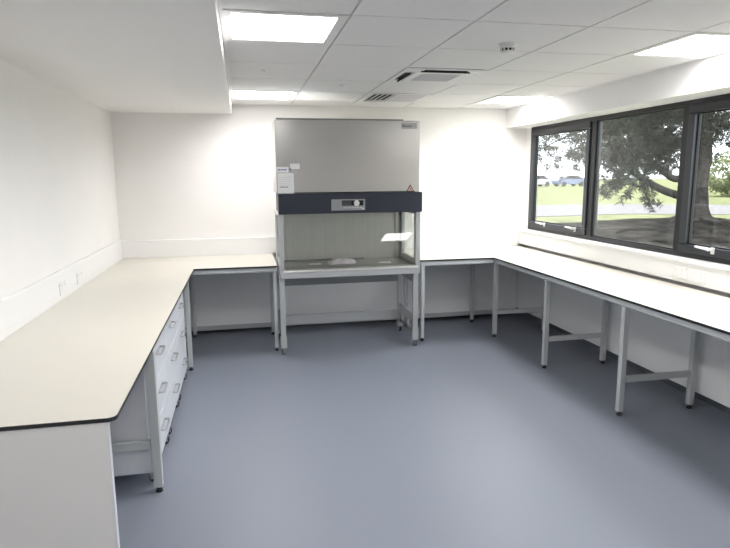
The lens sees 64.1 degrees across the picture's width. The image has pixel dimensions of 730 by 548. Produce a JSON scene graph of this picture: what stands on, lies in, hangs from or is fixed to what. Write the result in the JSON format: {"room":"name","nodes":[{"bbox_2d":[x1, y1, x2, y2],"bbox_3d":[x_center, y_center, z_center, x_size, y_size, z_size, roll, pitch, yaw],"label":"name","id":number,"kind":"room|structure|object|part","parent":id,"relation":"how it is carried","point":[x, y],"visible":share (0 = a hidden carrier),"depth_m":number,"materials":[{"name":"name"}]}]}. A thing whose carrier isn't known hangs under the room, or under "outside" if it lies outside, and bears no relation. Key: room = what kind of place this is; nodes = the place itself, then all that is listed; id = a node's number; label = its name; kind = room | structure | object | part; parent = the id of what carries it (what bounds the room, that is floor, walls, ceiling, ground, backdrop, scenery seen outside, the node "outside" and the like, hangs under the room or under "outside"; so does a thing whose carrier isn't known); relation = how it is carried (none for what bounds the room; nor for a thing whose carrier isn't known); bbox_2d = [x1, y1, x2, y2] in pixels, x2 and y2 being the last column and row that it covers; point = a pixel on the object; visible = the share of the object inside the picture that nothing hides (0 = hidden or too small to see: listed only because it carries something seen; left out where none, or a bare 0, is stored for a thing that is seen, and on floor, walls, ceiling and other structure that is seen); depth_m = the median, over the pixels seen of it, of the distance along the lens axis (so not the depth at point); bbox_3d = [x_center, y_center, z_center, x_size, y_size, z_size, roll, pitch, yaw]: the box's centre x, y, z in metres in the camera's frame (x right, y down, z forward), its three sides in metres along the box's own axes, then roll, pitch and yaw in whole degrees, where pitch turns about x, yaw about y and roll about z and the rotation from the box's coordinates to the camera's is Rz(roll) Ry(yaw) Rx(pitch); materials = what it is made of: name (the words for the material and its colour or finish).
{"room":"laboratory","nodes":[
{"label":"laboratory","id":0,"kind":"room"},
{"bbox_2d":[0,58,119,299],"bbox_3d":[-1.936,-0.015,2.192,0.300,2.750,8.830,-2,10,-12],"label":"wall","id":1,"kind":"structure","parent":0,"point":[58,195],"depth_m":4.01,"materials":[{"name":"paint"}]},
{"bbox_2d":[0,239,122,341],"bbox_3d":[-2.140,0.096,4.031,0.026,0.206,4.630,-2,10,-12],"label":"trunking","id":2,"kind":"structure","parent":1,"relation":"attached to","point":[21,307],"depth_m":3.85,"materials":[{"name":"white plastic"}]},
{"bbox_2d":[59,281,66,295],"bbox_3d":[-2.144,0.101,4.140,0.013,0.086,0.146,-2,10,-12],"label":"wall socket","id":3,"kind":"object","parent":2,"relation":"attached to","point":[62,286],"visible":1,"depth_m":4.13,"materials":[{"name":"white plastic"}]},
{"bbox_2d":[76,271,82,283],"bbox_3d":[-2.234,0.026,4.564,0.013,0.086,0.146,-2,10,-12],"label":"wall socket","id":4,"kind":"object","parent":2,"relation":"attached to","point":[79,276],"visible":1,"depth_m":4.54,"materials":[{"name":"white plastic"}]},
{"bbox_2d":[0,0,231,113],"bbox_3d":[-1.196,-1.222,2.149,1.229,0.368,8.230,-2,10,-12],"label":"bulkhead","id":5,"kind":"object","parent":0,"point":[121,56],"visible":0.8,"depth_m":3.12,"materials":[{"name":"white paint"}]},
{"bbox_2d":[110,104,526,256],"bbox_3d":[-0.323,-0.802,6.819,4.775,2.750,0.300,-2,10,-12],"label":"wall","id":6,"kind":"structure","parent":0,"point":[178,175],"depth_m":6.42,"materials":[{"name":"paint"}]},
{"bbox_2d":[122,230,518,258],"bbox_3d":[-0.359,-0.355,6.702,4.570,0.188,0.055,-2,10,-12],"label":"trunking","id":7,"kind":"structure","parent":6,"relation":"attached to","point":[238,245],"depth_m":6.48,"materials":[{"name":"white plastic"}]},
{"bbox_2d":[191,307,518,331],"bbox_3d":[-0.330,0.539,6.878,4.651,0.085,0.012,-2,10,-12],"label":"baseboard","id":8,"kind":"structure","parent":6,"relation":"attached to","point":[516,307],"depth_m":6.90,"materials":[{"name":"plastic"}]},
{"bbox_2d":[114,313,729,547],"bbox_3d":[0.510,1.298,2.927,5.275,0.120,8.830,-2,10,-12],"label":"floor","id":9,"kind":"structure","parent":0,"point":[359,435],"depth_m":3.67,"materials":[{"name":"plastic"}]},
{"bbox_2d":[0,422,119,547],"bbox_3d":[-1.300,0.962,2.102,0.767,0.842,0.026,-2,10,-12],"label":"end panel","id":10,"kind":"object","parent":9,"relation":"on","point":[57,484],"visible":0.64,"depth_m":2.10,"materials":[{"name":"white laminate"}]},
{"bbox_2d":[114,329,169,481],"bbox_3d":[-1.479,0.766,3.454,0.586,0.785,0.620,-2,10,-12],"label":"drawer pedestal","id":11,"kind":"object","parent":9,"relation":"on","point":[160,356],"visible":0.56,"depth_m":3.52,"materials":[{"name":"white"}]},
{"bbox_3d":[-1.238,0.483,3.458,0.018,0.228,0.616,-2,10,-12],"label":"drawer","id":12,"kind":"part","parent":11,"relation":"part of","materials":[{"name":"white"}]},
{"bbox_3d":[-1.213,0.452,3.458,0.038,0.018,0.181,-2,10,-12],"label":"handle","id":13,"kind":"part","parent":11,"relation":"part of","materials":[{"name":"silver metal"}]},
{"bbox_3d":[-1.236,0.712,3.496,0.018,0.228,0.616,-2,10,-12],"label":"drawer","id":14,"kind":"part","parent":11,"relation":"part of","materials":[{"name":"white"}]},
{"bbox_3d":[-1.211,0.681,3.496,0.038,0.018,0.181,-2,10,-12],"label":"handle","id":15,"kind":"part","parent":11,"relation":"part of","materials":[{"name":"silver metal"}]},
{"bbox_3d":[-1.234,0.942,3.534,0.018,0.228,0.616,-2,10,-12],"label":"drawer","id":16,"kind":"part","parent":11,"relation":"part of","materials":[{"name":"white"}]},
{"bbox_3d":[-1.209,0.910,3.535,0.038,0.018,0.181,-2,10,-12],"label":"handle","id":17,"kind":"part","parent":11,"relation":"part of","materials":[{"name":"silver metal"}]},
{"bbox_2d":[111,283,192,492],"bbox_3d":[-1.717,0.615,4.191,0.746,0.843,4.240,-2,10,-12],"label":"frame","id":18,"kind":"object","parent":9,"relation":"on","point":[154,443],"visible":0.25,"depth_m":3.15,"materials":[{"name":"grey paint"}]},
{"bbox_2d":[110,368,150,475],"bbox_3d":[-1.521,0.769,3.112,0.675,0.693,0.014,-2,10,-12],"label":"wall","id":19,"kind":"structure","parent":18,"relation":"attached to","point":[131,424],"depth_m":3.17,"materials":[{"name":"white paint"}]},
{"bbox_2d":[0,254,276,430],"bbox_3d":[-1.375,0.164,4.264,1.602,0.017,4.495,-2,10,-12],"label":"countertop","id":20,"kind":"structure","parent":18,"relation":"on","point":[79,361],"depth_m":3.02,"materials":[{"name":"beige laminate"}]},
{"bbox_3d":[-1.141,0.791,3.157,0.046,0.768,0.046,-2,10,-12],"label":"leg","id":21,"kind":"part","parent":18,"relation":"part of","materials":[{"name":"grey paint"}]},
{"bbox_3d":[-1.569,0.456,5.180,0.038,0.768,0.038,-2,10,-12],"label":"leg","id":22,"kind":"part","parent":18,"relation":"part of","materials":[{"name":"grey paint"}]},
{"bbox_2d":[183,272,270,330],"bbox_3d":[-1.782,0.236,6.344,1.552,0.785,0.018,-2,10,-12],"label":"wall","id":23,"kind":"structure","parent":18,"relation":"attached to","point":[232,300],"depth_m":6.41,"materials":[{"name":"white paint"}]},
{"bbox_2d":[164,308,180,433],"bbox_3d":[-1.606,0.666,4.057,0.586,0.785,0.620,-2,10,-12],"label":"drawer pedestal","id":24,"kind":"object","parent":9,"relation":"on","point":[170,337],"visible":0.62,"depth_m":4.05,"materials":[{"name":"white"}]},
{"bbox_3d":[-1.365,0.383,4.061,0.018,0.228,0.616,-2,10,-12],"label":"drawer","id":25,"kind":"part","parent":24,"relation":"part of","materials":[{"name":"white"}]},
{"bbox_3d":[-1.364,0.612,4.100,0.018,0.228,0.616,-2,10,-12],"label":"drawer","id":26,"kind":"part","parent":24,"relation":"part of","materials":[{"name":"white"}]},
{"bbox_3d":[-1.362,0.842,4.138,0.018,0.228,0.616,-2,10,-12],"label":"drawer","id":27,"kind":"part","parent":24,"relation":"part of","materials":[{"name":"white"}]},
{"bbox_3d":[-1.339,0.581,4.100,0.038,0.018,0.181,-2,10,-12],"label":"handle","id":28,"kind":"part","parent":24,"relation":"part of","materials":[{"name":"silver metal"}]},
{"bbox_3d":[-1.337,0.810,4.138,0.038,0.018,0.181,-2,10,-12],"label":"handle","id":29,"kind":"part","parent":24,"relation":"part of","materials":[{"name":"silver metal"}]},
{"bbox_2d":[175,292,187,399],"bbox_3d":[-1.734,0.566,4.661,0.586,0.785,0.620,-2,10,-12],"label":"drawer pedestal","id":30,"kind":"object","parent":9,"relation":"on","point":[179,308],"visible":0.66,"depth_m":4.67,"materials":[{"name":"white"}]},
{"bbox_3d":[-1.493,0.283,4.665,0.018,0.228,0.616,-2,10,-12],"label":"drawer","id":31,"kind":"part","parent":30,"relation":"part of","materials":[{"name":"white"}]},
{"bbox_3d":[-1.492,0.512,4.703,0.018,0.228,0.616,-2,10,-12],"label":"drawer","id":32,"kind":"part","parent":30,"relation":"part of","materials":[{"name":"white"}]},
{"bbox_3d":[-1.490,0.742,4.742,0.018,0.228,0.616,-2,10,-12],"label":"drawer","id":33,"kind":"part","parent":30,"relation":"part of","materials":[{"name":"white"}]},
{"bbox_2d":[190,268,278,350],"bbox_3d":[-1.373,0.308,6.010,0.894,0.843,0.739,-2,10,-12],"label":"frame","id":34,"kind":"object","parent":9,"relation":"on","point":[272,271],"visible":0.71,"depth_m":5.76,"materials":[{"name":"grey paint"}]},
{"bbox_3d":[-1.848,0.277,6.266,0.036,0.768,0.036,-2,10,-12],"label":"leg","id":35,"kind":"part","parent":34,"relation":"part of","materials":[{"name":"grey paint"}]},
{"bbox_3d":[-1.255,-0.031,5.615,0.789,0.045,0.032,-2,10,-12],"label":"rail","id":36,"kind":"part","parent":34,"relation":"part of","materials":[{"name":"grey metal"}]},
{"bbox_3d":[-1.015,0.256,6.351,0.034,0.768,0.034,-2,10,-12],"label":"leg","id":37,"kind":"part","parent":34,"relation":"part of","materials":[{"name":"grey paint"}]},
{"bbox_3d":[-0.884,0.354,5.759,0.034,0.768,0.034,-2,10,-12],"label":"leg","id":38,"kind":"part","parent":34,"relation":"part of","materials":[{"name":"grey paint"}]},
{"bbox_2d":[274,257,396,325],"bbox_3d":[-0.311,0.175,6.645,1.451,0.785,0.018,-2,10,-12],"label":"wall","id":39,"kind":"structure","parent":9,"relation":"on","point":[342,297],"depth_m":6.66,"materials":[{"name":"white paint"}]},
{"bbox_2d":[276,269,417,354],"bbox_3d":[-0.204,0.339,6.051,1.387,0.752,0.642,-2,10,-12],"label":"stand","id":40,"kind":"object","parent":9,"relation":"on","point":[404,316],"visible":0.84,"depth_m":6.26,"materials":[{"name":"grey paint"}]},
{"bbox_3d":[-0.855,0.044,5.858,0.040,0.097,0.550,-2,10,-12],"label":"rail","id":41,"kind":"part","parent":40,"relation":"part of","materials":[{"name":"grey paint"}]},
{"bbox_3d":[-0.913,0.236,6.183,0.050,0.582,0.050,-2,10,-12],"label":"leg","id":42,"kind":"part","parent":40,"relation":"part of","materials":[{"name":"grey paint"}]},
{"bbox_3d":[-0.851,0.518,5.937,0.024,0.205,0.550,-2,10,-12],"label":"plate","id":43,"kind":"part","parent":40,"relation":"part of","materials":[{"name":"grey paint"}]},
{"bbox_3d":[-0.794,0.329,5.623,0.050,0.582,0.050,-2,10,-12],"label":"leg","id":44,"kind":"part","parent":40,"relation":"part of","materials":[{"name":"grey paint"}]},
{"bbox_3d":[-0.266,0.012,6.283,1.285,0.180,0.020,-2,10,-12],"label":"panel","id":45,"kind":"part","parent":40,"relation":"part of","materials":[{"name":"grey metal"}]},
{"bbox_2d":[271,118,421,278],"bbox_3d":[-0.203,-0.765,5.859,1.392,1.483,0.795,-2,10,-12],"label":"cabinet","id":46,"kind":"object","parent":40,"relation":"on","point":[356,181],"visible":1,"depth_m":5.55,"materials":[{"name":"silver metal"}]},
{"bbox_3d":[-0.848,-0.360,5.746,0.006,0.450,0.500,-2,10,-12],"label":"glass","id":47,"kind":"part","parent":46,"relation":"part of","materials":[{"name":"clear glass"}]},
{"bbox_2d":[277,167,288,172],"bbox_3d":[-0.758,-0.958,5.354,0.108,0.052,0.002,-2,10,-12],"label":"paper label","id":48,"kind":"object","parent":46,"relation":"attached to","point":[279,169],"visible":1,"depth_m":5.35,"materials":[{"name":"white paper"}]},
{"bbox_2d":[277,173,293,193],"bbox_3d":[-0.731,-0.837,5.379,0.148,0.184,0.002,-2,10,-12],"label":"paper notice","id":49,"kind":"object","parent":46,"relation":"attached to","point":[285,180],"visible":1,"depth_m":5.38,"materials":[{"name":"white paper"}]},
{"bbox_2d":[290,164,299,168],"bbox_3d":[-0.645,-0.993,5.372,0.090,0.050,0.002,-2,10,-12],"label":"sticker","id":50,"kind":"object","parent":46,"relation":"attached to","point":[292,166],"visible":1,"depth_m":5.37,"materials":[{"name":"white paper"}]},
{"bbox_2d":[328,257,355,264],"bbox_3d":[-0.233,-0.144,5.972,0.306,0.054,0.217,-2,10,-12],"label":"plastic bag","id":51,"kind":"object","parent":46,"relation":"on","point":[343,260],"visible":1,"depth_m":5.90,"materials":[{"name":"white plastic"}]},
{"bbox_2d":[271,118,419,192],"bbox_3d":[-0.204,-1.153,5.735,1.372,0.678,0.570,-2,10,-12],"label":"hood","id":52,"kind":"object","parent":46,"relation":"attached to","point":[333,155],"depth_m":5.46,"materials":[{"name":"grey metal"}]},
{"bbox_2d":[284,257,410,268],"bbox_3d":[-0.200,-0.096,5.950,1.280,0.062,0.575,-2,10,-12],"label":"tray","id":53,"kind":"object","parent":46,"relation":"on","point":[289,262],"depth_m":6.00,"materials":[{"name":"silver metal"}]},
{"bbox_3d":[-0.157,-0.653,5.495,0.323,0.104,0.008,-2,10,-12],"label":"control panel","id":54,"kind":"part","parent":46,"relation":"part of","materials":[{"name":"grey"}]},
{"bbox_3d":[0.337,-0.439,6.284,0.013,0.520,0.040,-2,10,-12],"label":"corner post","id":55,"kind":"part","parent":46,"relation":"part of","materials":[{"name":"silver metal"}]},
{"bbox_3d":[0.386,0.181,6.449,0.050,0.582,0.050,-2,10,-12],"label":"leg","id":56,"kind":"part","parent":40,"relation":"part of","materials":[{"name":"grey paint"}]},
{"bbox_3d":[0.448,0.464,6.203,0.024,0.205,0.550,-2,10,-12],"label":"plate","id":57,"kind":"part","parent":40,"relation":"part of","materials":[{"name":"grey paint"}]},
{"bbox_3d":[0.444,-0.011,6.124,0.040,0.097,0.550,-2,10,-12],"label":"rail","id":58,"kind":"part","parent":40,"relation":"part of","materials":[{"name":"grey metal"}]},
{"bbox_3d":[0.504,0.274,5.889,0.050,0.582,0.050,-2,10,-12],"label":"leg","id":59,"kind":"part","parent":40,"relation":"part of","materials":[{"name":"grey paint"}]},
{"bbox_2d":[404,259,493,340],"bbox_3d":[0.931,0.217,6.448,0.853,0.843,0.672,-2,10,-12],"label":"frame","id":60,"kind":"object","parent":9,"relation":"on","point":[472,262],"visible":0.61,"depth_m":6.09,"materials":[{"name":"grey paint"}]},
{"bbox_3d":[0.472,0.194,6.655,0.034,0.768,0.034,-2,10,-12],"label":"leg","id":61,"kind":"part","parent":60,"relation":"part of","materials":[{"name":"grey paint"}]},
{"bbox_3d":[0.597,0.292,6.062,0.034,0.768,0.034,-2,10,-12],"label":"leg","id":62,"kind":"part","parent":60,"relation":"part of","materials":[{"name":"grey paint"}]},
{"bbox_3d":[0.968,-0.124,6.070,0.796,0.045,0.032,-2,10,-12],"label":"rail","id":63,"kind":"part","parent":60,"relation":"part of","materials":[{"name":"grey metal"}]},
{"bbox_3d":[1.261,0.158,6.835,0.036,0.768,0.036,-2,10,-12],"label":"leg","id":64,"kind":"part","parent":60,"relation":"part of","materials":[{"name":"grey paint"}]},
{"bbox_2d":[492,259,729,415],"bbox_3d":[2.300,0.736,3.285,0.622,0.843,7.670,-2,10,-12],"label":"frame","id":65,"kind":"object","parent":9,"relation":"on","point":[690,373],"visible":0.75,"depth_m":4.27,"materials":[{"name":"grey paint"}]},
{"bbox_2d":[403,263,516,317],"bbox_3d":[1.122,0.115,6.938,1.473,0.785,0.018,-2,10,-12],"label":"wall","id":66,"kind":"structure","parent":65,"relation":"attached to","point":[447,287],"depth_m":6.95,"materials":[{"name":"white paint"}]},
{"bbox_3d":[1.387,0.263,6.198,0.040,0.768,0.040,-2,10,-12],"label":"leg","id":67,"kind":"part","parent":65,"relation":"part of","materials":[{"name":"grey paint"}]},
{"bbox_3d":[1.956,0.239,6.314,0.040,0.768,0.040,-2,10,-12],"label":"leg","id":68,"kind":"part","parent":65,"relation":"part of","materials":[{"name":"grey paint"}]},
{"bbox_3d":[1.605,0.434,5.164,0.040,0.768,0.040,-2,10,-12],"label":"leg","id":69,"kind":"part","parent":65,"relation":"part of","materials":[{"name":"grey paint"}]},
{"bbox_2d":[404,245,729,334],"bbox_3d":[1.923,0.315,3.213,1.513,0.017,7.920,-2,10,-12],"label":"countertop","id":70,"kind":"structure","parent":65,"relation":"on","point":[705,309],"depth_m":4.66,"materials":[{"name":"white laminate"}]},
{"bbox_3d":[2.175,0.410,5.281,0.040,0.768,0.040,-2,10,-12],"label":"leg","id":71,"kind":"part","parent":65,"relation":"part of","materials":[{"name":"grey paint"}]},
{"bbox_3d":[2.092,0.411,2.815,0.034,0.045,6.950,-2,10,-12],"label":"rail","id":72,"kind":"part","parent":65,"relation":"part of","materials":[{"name":"grey paint"}]},
{"bbox_3d":[1.825,0.606,4.126,0.040,0.768,0.040,-2,10,-12],"label":"leg","id":73,"kind":"part","parent":65,"relation":"part of","materials":[{"name":"grey paint"}]},
{"bbox_2d":[516,270,729,407],"bbox_3d":[2.658,0.678,3.294,0.018,0.718,7.860,-2,10,-12],"label":"wall","id":74,"kind":"structure","parent":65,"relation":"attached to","point":[655,344],"depth_m":4.87,"materials":[{"name":"white paint"}]},
{"bbox_3d":[2.395,0.582,4.243,0.040,0.768,0.040,-2,10,-12],"label":"leg","id":75,"kind":"part","parent":65,"relation":"part of","materials":[{"name":"grey paint"}]},
{"bbox_2d":[217,0,729,108],"bbox_3d":[0.960,-1.240,2.602,3.216,0.033,8.230,-2,10,-12],"label":"ceiling","id":76,"kind":"structure","parent":0,"point":[563,47],"depth_m":3.56,"materials":[{"name":"tile"}]},
{"bbox_2d":[230,89,298,99],"bbox_3d":[-0.965,-1.711,5.554,0.616,0.018,0.631,-2,10,-12],"label":"recessed light","id":77,"kind":"object","parent":76,"relation":"in","point":[235,94],"visible":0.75,"depth_m":5.57,"materials":[{"name":"white plastic"}]},
{"bbox_2d":[236,91,291,98],"bbox_3d":[-0.965,-1.716,5.554,0.516,0.004,0.543,-2,10,-12],"label":"diffuser","id":78,"kind":"object","parent":77,"relation":"attached to","point":[239,94],"depth_m":5.62,"materials":[{"name":"white plastic"}]},
{"bbox_2d":[219,8,349,44],"bbox_3d":[-0.440,-1.300,3.072,0.616,0.018,0.631,-2,10,-12],"label":"recessed light","id":79,"kind":"object","parent":76,"relation":"in","point":[247,25],"visible":0.88,"depth_m":3.05,"materials":[{"name":"white plastic"}]},
{"bbox_2d":[231,13,335,40],"bbox_3d":[-0.440,-1.305,3.071,0.516,0.004,0.543,-2,10,-12],"label":"diffuser","id":80,"kind":"object","parent":79,"relation":"attached to","point":[244,26],"depth_m":3.08,"materials":[{"name":"white plastic"}]},
{"bbox_2d":[357,92,433,102],"bbox_3d":[0.286,-1.761,5.811,0.631,0.018,0.631,-2,10,-12],"label":"ceiling vent","id":81,"kind":"object","parent":76,"relation":"in","point":[370,96],"visible":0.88,"depth_m":5.78,"materials":[{"name":"white metal"}]},
{"bbox_2d":[386,67,489,83],"bbox_3d":[0.548,-1.546,4.571,0.639,0.038,0.639,-2,10,-12],"label":"air conditioner","id":82,"kind":"object","parent":76,"relation":"attached to","point":[411,74],"visible":1,"depth_m":4.48,"materials":[{"name":"white plastic"}]},
{"bbox_2d":[410,74,459,81],"bbox_3d":[0.548,-1.542,4.572,0.320,0.009,0.320,-2,10,-12],"label":"grille","id":83,"kind":"object","parent":82,"relation":"attached to","point":[419,77],"depth_m":4.56,"materials":[{"name":"white"}]},
{"bbox_2d":[498,42,516,54],"bbox_3d":[0.851,-1.344,3.478,0.110,0.056,0.110,-2,10,-12],"label":"smoke detector","id":84,"kind":"object","parent":76,"relation":"attached to","point":[506,48],"visible":1,"depth_m":3.44,"materials":[{"name":"white plastic"}]},
{"bbox_2d":[473,95,553,104],"bbox_3d":[1.533,-1.816,6.066,0.616,0.018,0.631,-2,10,-12],"label":"recessed light","id":85,"kind":"object","parent":76,"relation":"in","point":[498,99],"visible":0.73,"depth_m":6.08,"materials":[{"name":"white plastic"}]},
{"bbox_2d":[484,97,543,102],"bbox_3d":[1.533,-1.821,6.065,0.516,0.004,0.543,-2,10,-12],"label":"diffuser","id":86,"kind":"object","parent":85,"relation":"attached to","point":[496,99],"depth_m":6.09,"materials":[{"name":"white plastic"}]},
{"bbox_2d":[623,31,729,58],"bbox_3d":[2.058,-1.405,3.583,0.616,0.018,0.631,-2,10,-12],"label":"recessed light","id":87,"kind":"object","parent":76,"relation":"in","point":[695,44],"visible":0.81,"depth_m":3.64,"materials":[{"name":"white plastic"}]},
{"bbox_2d":[641,35,729,54],"bbox_3d":[2.058,-1.409,3.582,0.516,0.004,0.543,-2,10,-12],"label":"diffuser","id":88,"kind":"object","parent":87,"relation":"attached to","point":[693,44],"depth_m":3.62,"materials":[{"name":"white plastic"}]},
{"bbox_2d":[506,52,729,127],"bbox_3d":[2.647,-1.324,2.945,0.270,0.488,8.230,-2,10,-12],"label":"bulkhead","id":89,"kind":"object","parent":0,"point":[707,77],"visible":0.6,"depth_m":4.69,"materials":[{"name":"white paint"}]},
{"bbox_2d":[522,128,729,297],"bbox_3d":[2.836,-0.216,3.168,0.100,2.750,8.230,-2,10,-12],"label":"wall","id":90,"kind":"structure","parent":0,"point":[528,136],"depth_m":6.16,"materials":[{"name":"paint"}]},
{"bbox_2d":[528,117,594,239],"bbox_3d":[2.094,-1.035,6.350,0.145,1.196,1.270,-2,10,-12],"label":"window","id":91,"kind":"structure","parent":90,"relation":"in","point":[587,124],"depth_m":6.22,"materials":[{"name":"black metal"}]},
{"bbox_3d":[2.133,-0.470,6.064,0.061,0.053,0.140,-2,10,-12],"label":"handle","id":92,"kind":"part","parent":91,"relation":"part of","materials":[{"name":"white metal"}]},
{"bbox_2d":[516,228,729,292],"bbox_3d":[2.768,0.183,3.220,0.145,0.180,8.230,-2,10,-12],"label":"trunking","id":93,"kind":"structure","parent":90,"relation":"attached to","point":[643,261],"depth_m":5.08,"materials":[{"name":"white plastic"}]},
{"bbox_2d":[672,265,686,278],"bbox_3d":[2.431,-0.016,4.509,0.013,0.086,0.146,-2,10,-12],"label":"wall socket","id":94,"kind":"object","parent":93,"relation":"attached to","point":[677,271],"visible":1,"depth_m":4.50,"materials":[{"name":"white plastic"}]},
{"bbox_2d":[690,269,705,282],"bbox_3d":[2.470,0.014,4.325,0.013,0.086,0.146,-2,10,-12],"label":"wall socket","id":95,"kind":"object","parent":93,"relation":"attached to","point":[695,275],"visible":1,"depth_m":4.32,"materials":[{"name":"white plastic"}]},
{"bbox_2d":[522,313,729,414],"bbox_3d":[2.792,1.093,3.376,0.012,0.100,8.230,-2,10,-12],"label":"baseboard","id":96,"kind":"structure","parent":90,"relation":"attached to","point":[698,396],"depth_m":5.08,"materials":[{"name":"plastic"}]},
{"bbox_2d":[588,101,687,254],"bbox_3d":[2.385,-0.837,5.153,0.070,1.196,1.223,-2,10,-12],"label":"window","id":97,"kind":"structure","parent":90,"relation":"in","point":[598,120],"depth_m":5.30,"materials":[{"name":"black metal"}]},
{"bbox_2d":[676,93,729,264],"bbox_3d":[2.601,-0.638,3.951,0.145,1.196,1.252,-2,10,-12],"label":"window","id":98,"kind":"structure","parent":90,"relation":"in","point":[696,108],"depth_m":4.44,"materials":[{"name":"black metal"}]},
{"bbox_3d":[2.505,-0.179,4.307,0.061,0.053,0.140,-2,10,-12],"label":"handle","id":99,"kind":"part","parent":98,"relation":"part of","materials":[{"name":"white metal"}]},
{"label":"outside","id":100,"kind":"structure","parent":0,"visible":0},
{"bbox_2d":[536,178,729,222],"bbox_3d":[40.571,-11.023,74.063,230.000,0.300,250.000,-2,10,-12],"label":"lawn","id":101,"kind":"structure","parent":100,"point":[568,194],"depth_m":36.31,"materials":[{"name":"green plant"}]},
{"bbox_2d":[537,175,551,186],"bbox_3d":[22.876,-12.507,78.357,4.300,1.480,1.800,-3,10,-17],"label":"car","id":102,"kind":"object","parent":101,"relation":"on","point":[541,179],"visible":0.49,"depth_m":77.86,"materials":[{"name":"grey metal"}]},
{"bbox_2d":[552,175,583,186],"bbox_3d":[27.387,-12.527,78.273,4.300,1.480,1.800,-3,10,-17],"label":"car","id":103,"kind":"object","parent":101,"relation":"on","point":[573,180],"visible":0.9,"depth_m":77.58,"materials":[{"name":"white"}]},
{"bbox_3d":[27.622,-13.010,78.268,3.000,0.470,1.440,-3,10,-17],"label":"cabin glass","id":104,"kind":"part","parent":103,"relation":"part of","materials":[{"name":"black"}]},
{"bbox_2d":[558,217,729,248],"bbox_3d":[6.556,-0.781,12.234,10.000,0.457,9.800,-2,10,-12],"label":"mulch","id":105,"kind":"object","parent":101,"relation":"on","point":[653,231],"visible":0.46,"depth_m":12.84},
{"bbox_2d":[538,109,729,220],"bbox_3d":[7.868,-4.528,13.623,8.286,6.871,8.529,-6,11,-28],"label":"tree","id":106,"kind":"object","parent":105,"relation":"on","point":[645,145],"visible":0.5,"depth_m":13.78,"materials":[{"name":"green plant"}]},
{"bbox_2d":[708,149,729,196],"bbox_3d":[24.933,-6.757,38.989,5.461,3.414,5.045,-2,10,-12],"label":"bush","id":107,"kind":"object","parent":101,"relation":"on","point":[719,186],"visible":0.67,"depth_m":38.55,"materials":[{"name":"green plant"}]},
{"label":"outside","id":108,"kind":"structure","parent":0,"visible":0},
{"bbox_2d":[536,204,729,216],"bbox_3d":[2.423,-1.480,17.806,133.195,0.020,24.951,0,9,1],"label":"road","id":109,"kind":"structure","parent":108,"point":[603,209],"depth_m":24.87,"materials":[{"name":"grey asphalt"}]}
]}

